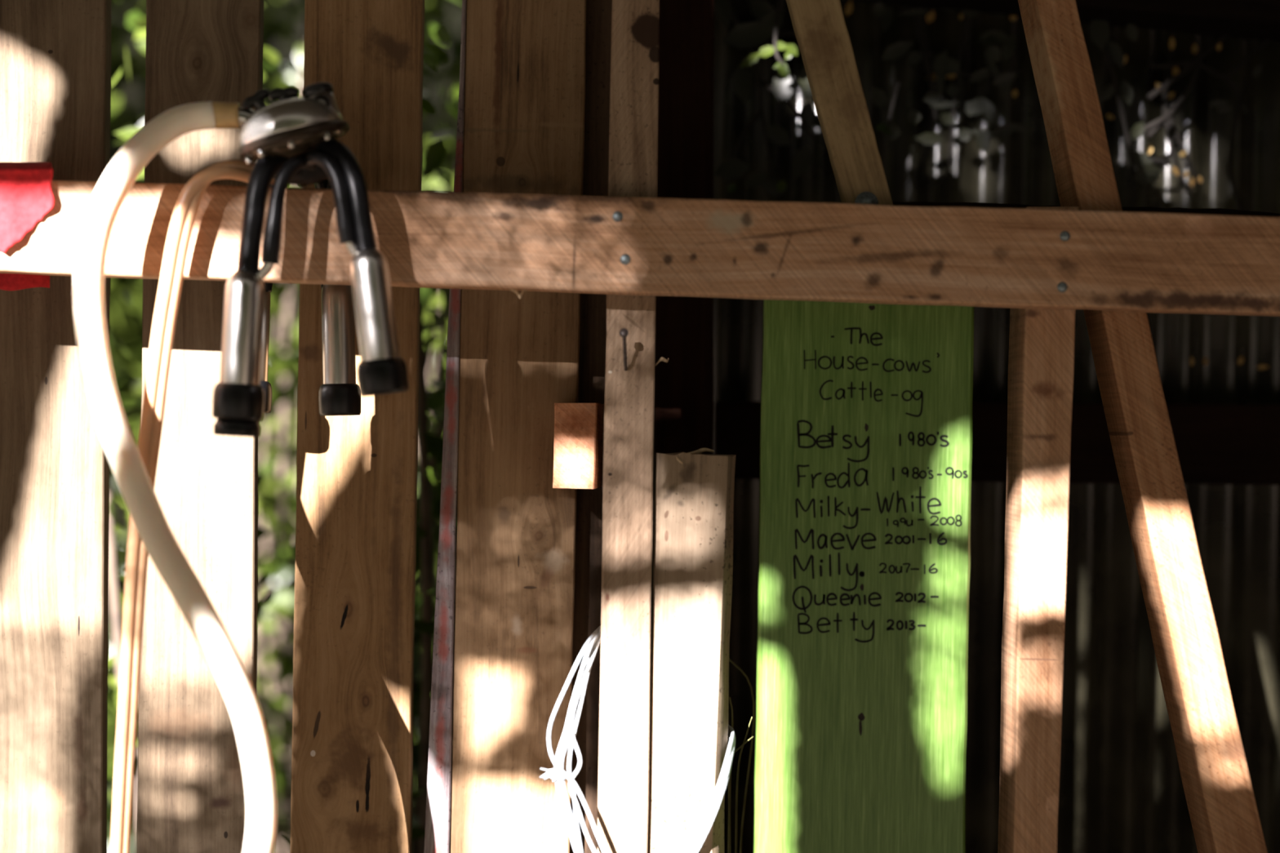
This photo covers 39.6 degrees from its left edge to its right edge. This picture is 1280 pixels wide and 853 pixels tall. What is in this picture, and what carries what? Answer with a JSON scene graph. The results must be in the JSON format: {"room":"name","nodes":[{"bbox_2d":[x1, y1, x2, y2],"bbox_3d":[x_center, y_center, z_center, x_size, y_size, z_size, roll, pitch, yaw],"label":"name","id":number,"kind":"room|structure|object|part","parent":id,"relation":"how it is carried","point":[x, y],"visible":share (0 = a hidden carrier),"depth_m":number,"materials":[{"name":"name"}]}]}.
{"room":"milking shed","nodes":[
{"label":"milking shed","id":0,"kind":"room"},
{"bbox_2d":[106,614,421,852],"bbox_3d":[-0.027,1.250,1.367,18.000,0.100,19.000,1,0,0],"label":"floor","id":1,"kind":"structure","parent":0,"point":[269,727],"depth_m":6.81,"materials":[{"name":"green plant"}]},
{"bbox_2d":[0,0,111,852],"bbox_3d":[-0.704,0.320,2.058,0.172,1.733,0.022,0,0,0],"label":"plank","id":2,"kind":"object","parent":1,"relation":"on","point":[55,55],"visible":0.73,"depth_m":2.05,"materials":[{"name":"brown wood"}]},
{"bbox_2d":[136,0,263,852],"bbox_3d":[-0.512,0.324,2.058,0.133,1.732,0.022,1,0,0],"label":"plank","id":3,"kind":"object","parent":1,"relation":"on","point":[191,798],"visible":0.51,"depth_m":2.05,"materials":[{"name":"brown wood"}]},
{"bbox_2d":[106,0,462,852],"bbox_3d":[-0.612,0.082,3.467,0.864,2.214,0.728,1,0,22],"label":"foliage","id":4,"kind":"object","parent":1,"relation":"on","point":[277,654],"visible":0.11,"depth_m":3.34,"materials":[{"name":"green plant"}]},
{"bbox_2d":[289,0,424,852],"bbox_3d":[-0.332,0.328,2.059,0.140,1.731,0.024,1,0,0],"label":"plank","id":5,"kind":"object","parent":1,"relation":"on","point":[352,753],"visible":0.83,"depth_m":2.05,"materials":[{"name":"brown wood"}]},
{"bbox_2d":[280,0,462,852],"bbox_3d":[-0.333,0.232,2.527,0.358,1.924,0.414,1,0,17],"label":"foliage","id":6,"kind":"object","parent":1,"relation":"on","point":[428,500],"visible":0.25,"depth_m":2.43,"materials":[{"name":"green plant"}]},
{"bbox_2d":[423,0,466,852],"bbox_3d":[-0.229,0.330,2.054,0.046,1.730,0.022,2,0,0],"label":"batten","id":7,"kind":"object","parent":1,"relation":"on","point":[438,798],"visible":0.91,"depth_m":2.04,"materials":[{"name":"paint"}]},
{"bbox_2d":[449,0,586,852],"bbox_3d":[-0.147,0.332,2.059,0.139,1.730,0.024,1,0,0],"label":"plank","id":8,"kind":"object","parent":1,"relation":"on","point":[524,113],"visible":0.77,"depth_m":2.05,"materials":[{"name":"brown wood"}]},
{"bbox_2d":[569,0,612,852],"bbox_3d":[-0.071,0.334,2.092,0.078,1.730,0.020,1,0,0],"label":"board","id":9,"kind":"object","parent":1,"relation":"on","point":[593,322],"visible":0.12,"depth_m":2.08,"materials":[{"name":"brown wood"}]},
{"bbox_2d":[597,0,659,852],"bbox_3d":[-0.017,0.335,1.934,0.056,1.730,0.120,1,0,0],"label":"upright","id":10,"kind":"object","parent":1,"relation":"on","point":[629,383],"visible":0.98,"depth_m":1.91,"materials":[{"name":"brown wood"}]},
{"bbox_2d":[552,403,604,488],"bbox_3d":[-0.069,0.021,1.999,0.053,0.095,0.088,2,0,0],"label":"timber end","id":11,"kind":"object","parent":10,"relation":"attached to","point":[578,427],"visible":1,"depth_m":1.95,"materials":[{"name":"brown wood"}]},
{"bbox_2d":[0,179,1279,316],"bbox_3d":[-0.021,-0.192,1.886,2.151,0.105,0.042,2,0,0],"label":"rail","id":12,"kind":"object","parent":10,"relation":"attached to","point":[990,257],"visible":0.94,"depth_m":1.87,"materials":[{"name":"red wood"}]},
{"bbox_2d":[0,161,54,290],"bbox_3d":[-0.688,-0.214,1.891,0.151,0.137,0.071,1,0,0],"label":"cloth","id":13,"kind":"object","parent":12,"relation":"hanging from","point":[26,195],"visible":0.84,"depth_m":1.86,"materials":[{"name":"red fabric"}]},
{"bbox_2d":[72,82,408,852],"bbox_3d":[-0.409,0.251,1.873,0.335,1.211,0.213,1,0,0],"label":"cluster","id":14,"kind":"object","parent":12,"relation":"hanging from","point":[294,140],"visible":0.98,"depth_m":1.79,"materials":[{"name":"rubber"}]},
{"bbox_3d":[-0.413,-0.318,1.836,0.042,0.027,0.022,1,0,-3],"label":"outlet spout","id":15,"kind":"part","parent":14,"relation":"part of","materials":[{"name":"metal"}]},
{"bbox_3d":[-0.396,-0.334,1.831,0.028,0.027,0.013,1,0,-15],"label":"wing knob","id":16,"kind":"part","parent":14,"relation":"part of","materials":[{"name":"black plastic"}]},
{"bbox_3d":[-0.367,-0.338,1.831,0.032,0.025,0.013,1,0,-19],"label":"wing knob","id":17,"kind":"part","parent":14,"relation":"part of","materials":[{"name":"black plastic"}]},
{"bbox_2d":[246,130,338,159],"bbox_3d":[-0.356,-0.291,1.837,0.100,0.034,0.103,1,0,0],"label":"bowl","id":18,"kind":"object","parent":14,"relation":"on","point":[260,144],"depth_m":1.80,"materials":[{"name":"plastic"}]},
{"bbox_3d":[-0.324,-0.319,1.829,0.042,0.052,0.033,1,0,0],"label":"valve post","id":19,"kind":"part","parent":14,"relation":"part of","materials":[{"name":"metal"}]},
{"bbox_2d":[508,288,528,298],"bbox_3d":[-0.129,-0.141,1.886,0.021,0.013,0.005,1,0,-6],"label":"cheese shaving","id":20,"kind":"object","parent":12,"relation":"hanging from","point":[515,291],"visible":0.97,"depth_m":1.89,"materials":[{"name":"brown wood"}]},
{"bbox_2d":[786,0,893,205],"bbox_3d":[0.211,-0.367,1.919,0.146,0.318,0.035,1,0,0],"label":"diagonal brace","id":21,"kind":"object","parent":12,"relation":"attached to","point":[820,28],"visible":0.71,"depth_m":1.91,"materials":[{"name":"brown wood"}]},
{"bbox_2d":[655,356,668,365],"bbox_3d":[0.024,-0.070,1.925,0.015,0.010,0.008,1,0,-7],"label":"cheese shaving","id":22,"kind":"object","parent":10,"relation":"attached to","point":[661,358],"visible":1,"depth_m":1.92,"materials":[{"name":"beige"}]},
{"bbox_2d":[648,452,735,852],"bbox_3d":[0.048,0.615,1.964,0.087,1.173,0.101,1,0,0],"label":"post","id":23,"kind":"object","parent":1,"relation":"on","point":[693,559],"visible":0.97,"depth_m":1.92,"materials":[{"name":"brown wood"}]},
{"bbox_2d":[539,625,735,852],"bbox_3d":[-0.002,0.371,1.954,0.210,0.313,0.145,1,0,0],"label":"twine","id":24,"kind":"object","parent":23,"relation":"attached to","point":[592,644],"visible":0.89,"depth_m":1.89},
{"bbox_2d":[688,448,714,454],"bbox_3d":[0.062,0.028,1.933,0.037,0.010,0.003,1,0,-3],"label":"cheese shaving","id":25,"kind":"object","parent":23,"relation":"on","point":[701,450],"visible":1,"depth_m":1.93,"materials":[{"name":"brown wood"}]},
{"bbox_2d":[727,658,755,852],"bbox_3d":[0.111,0.522,2.037,0.036,0.509,0.141,1,0,0],"label":"weed","id":26,"kind":"object","parent":23,"relation":"attached to","point":[753,717],"visible":0.86,"depth_m":2.04,"materials":[{"name":"green plant"}]},
{"bbox_3d":[0.102,0.540,2.052,0.005,0.459,0.033,1,0,11],"label":"stem","id":27,"kind":"part","parent":26,"relation":"part of","materials":[{"name":"plant"}]},
{"bbox_3d":[0.109,0.550,2.002,0.015,0.416,0.075,1,0,-8],"label":"stem","id":28,"kind":"part","parent":26,"relation":"part of","materials":[{"name":"green plant"}]},
{"bbox_3d":[0.114,0.542,2.012,0.007,0.440,0.073,1,0,-5],"label":"stem","id":29,"kind":"part","parent":26,"relation":"part of","materials":[{"name":"green plant"}]},
{"bbox_2d":[753,299,973,852],"bbox_3d":[0.234,0.522,1.919,0.228,1.367,0.022,1,0,0],"label":"board","id":30,"kind":"object","parent":1,"relation":"on","point":[866,426],"visible":1,"depth_m":1.91,"materials":[{"name":"paint"}]},
{"bbox_2d":[997,206,1079,852],"bbox_3d":[0.423,0.486,1.951,0.056,1.447,0.085,2,0,0],"label":"upright","id":31,"kind":"object","parent":1,"relation":"on","point":[1041,359],"visible":0.84,"depth_m":1.91,"materials":[{"name":"brown wood"}]},
{"bbox_2d":[892,201,1279,216],"bbox_3d":[0.744,-0.223,2.017,0.922,0.043,0.030,2,0,0],"label":"strip","id":32,"kind":"object","parent":31,"relation":"attached to","point":[1144,209],"visible":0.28,"depth_m":2.00,"materials":[{"name":"brown wood"}]},
{"bbox_2d":[1017,0,1267,852],"bbox_3d":[0.629,0.349,1.949,0.472,1.730,0.080,1,0,0],"label":"diagonal brace","id":33,"kind":"object","parent":1,"relation":"on","point":[1224,818],"visible":0.87,"depth_m":1.91,"materials":[{"name":"brown wood"}]},
{"bbox_2d":[647,0,1279,852],"bbox_3d":[1.136,-0.275,2.387,2.300,3.000,0.020,1,0,0],"label":"wall","id":34,"kind":"structure","parent":0,"point":[1122,789],"depth_m":2.39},
{"bbox_2d":[714,401,1279,484],"bbox_3d":[1.149,0.025,2.302,2.104,0.115,0.070,0,0,0],"label":"beam","id":35,"kind":"structure","parent":34,"relation":"attached to","point":[1216,443],"depth_m":2.27,"materials":[{"name":"brown wood"}]},
{"bbox_2d":[844,0,1268,369],"bbox_3d":[0.552,-0.320,2.355,0.571,0.478,0.011,1,0,0],"label":"leaf","id":36,"kind":"object","parent":34,"relation":"attached to","point":[930,17],"visible":0.82,"depth_m":2.35,"materials":[{"name":"plant"}]},
{"bbox_3d":[0.040,-1.830,1.792,6.400,0.060,2.650,1,0,0],"label":"ceiling","id":37,"kind":"structure","parent":0,"visible":0},
{"bbox_2d":[713,0,817,196],"bbox_3d":[0.172,-1.058,2.311,0.166,1.517,0.020,1,0,0],"label":"plant","id":38,"kind":"object","parent":37,"relation":"hanging from","point":[752,35],"visible":0.83,"depth_m":2.31,"materials":[{"name":"green plant"}]},
{"bbox_2d":[727,0,900,192],"bbox_3d":[0.236,-1.037,2.266,0.218,1.482,0.008,1,0,0],"label":"leafy sprig","id":39,"kind":"object","parent":37,"relation":"hanging from","point":[791,49],"visible":1,"depth_m":2.27,"materials":[{"name":"green plant"}]},
{"bbox_2d":[871,1,1030,179],"bbox_3d":[0.421,-1.078,2.333,0.212,1.508,0.015,1,0,0],"label":"plant","id":40,"kind":"object","parent":37,"relation":"hanging from","point":[943,65],"visible":0.95,"depth_m":2.33,"materials":[{"name":"green plant"}]},
{"bbox_2d":[1088,19,1271,209],"bbox_3d":[0.711,-1.045,2.321,0.279,1.541,0.023,1,0,-5],"label":"plant","id":41,"kind":"object","parent":37,"relation":"hanging from","point":[1148,173],"visible":0.92,"depth_m":2.32,"materials":[{"name":"green plant"}]},
{"bbox_3d":[1.776,-0.261,1.167,0.040,3.000,2.400,1,0,0],"label":"wall","id":42,"kind":"structure","parent":0,"visible":0},
{"bbox_2d":[853,0,1279,42],"bbox_3d":[1.061,-0.502,2.292,1.900,0.183,0.090,1,0,0],"label":"roof beam","id":43,"kind":"structure","parent":42,"relation":"attached to","point":[1254,20],"depth_m":2.27,"materials":[{"name":"brown wood"}]}
]}

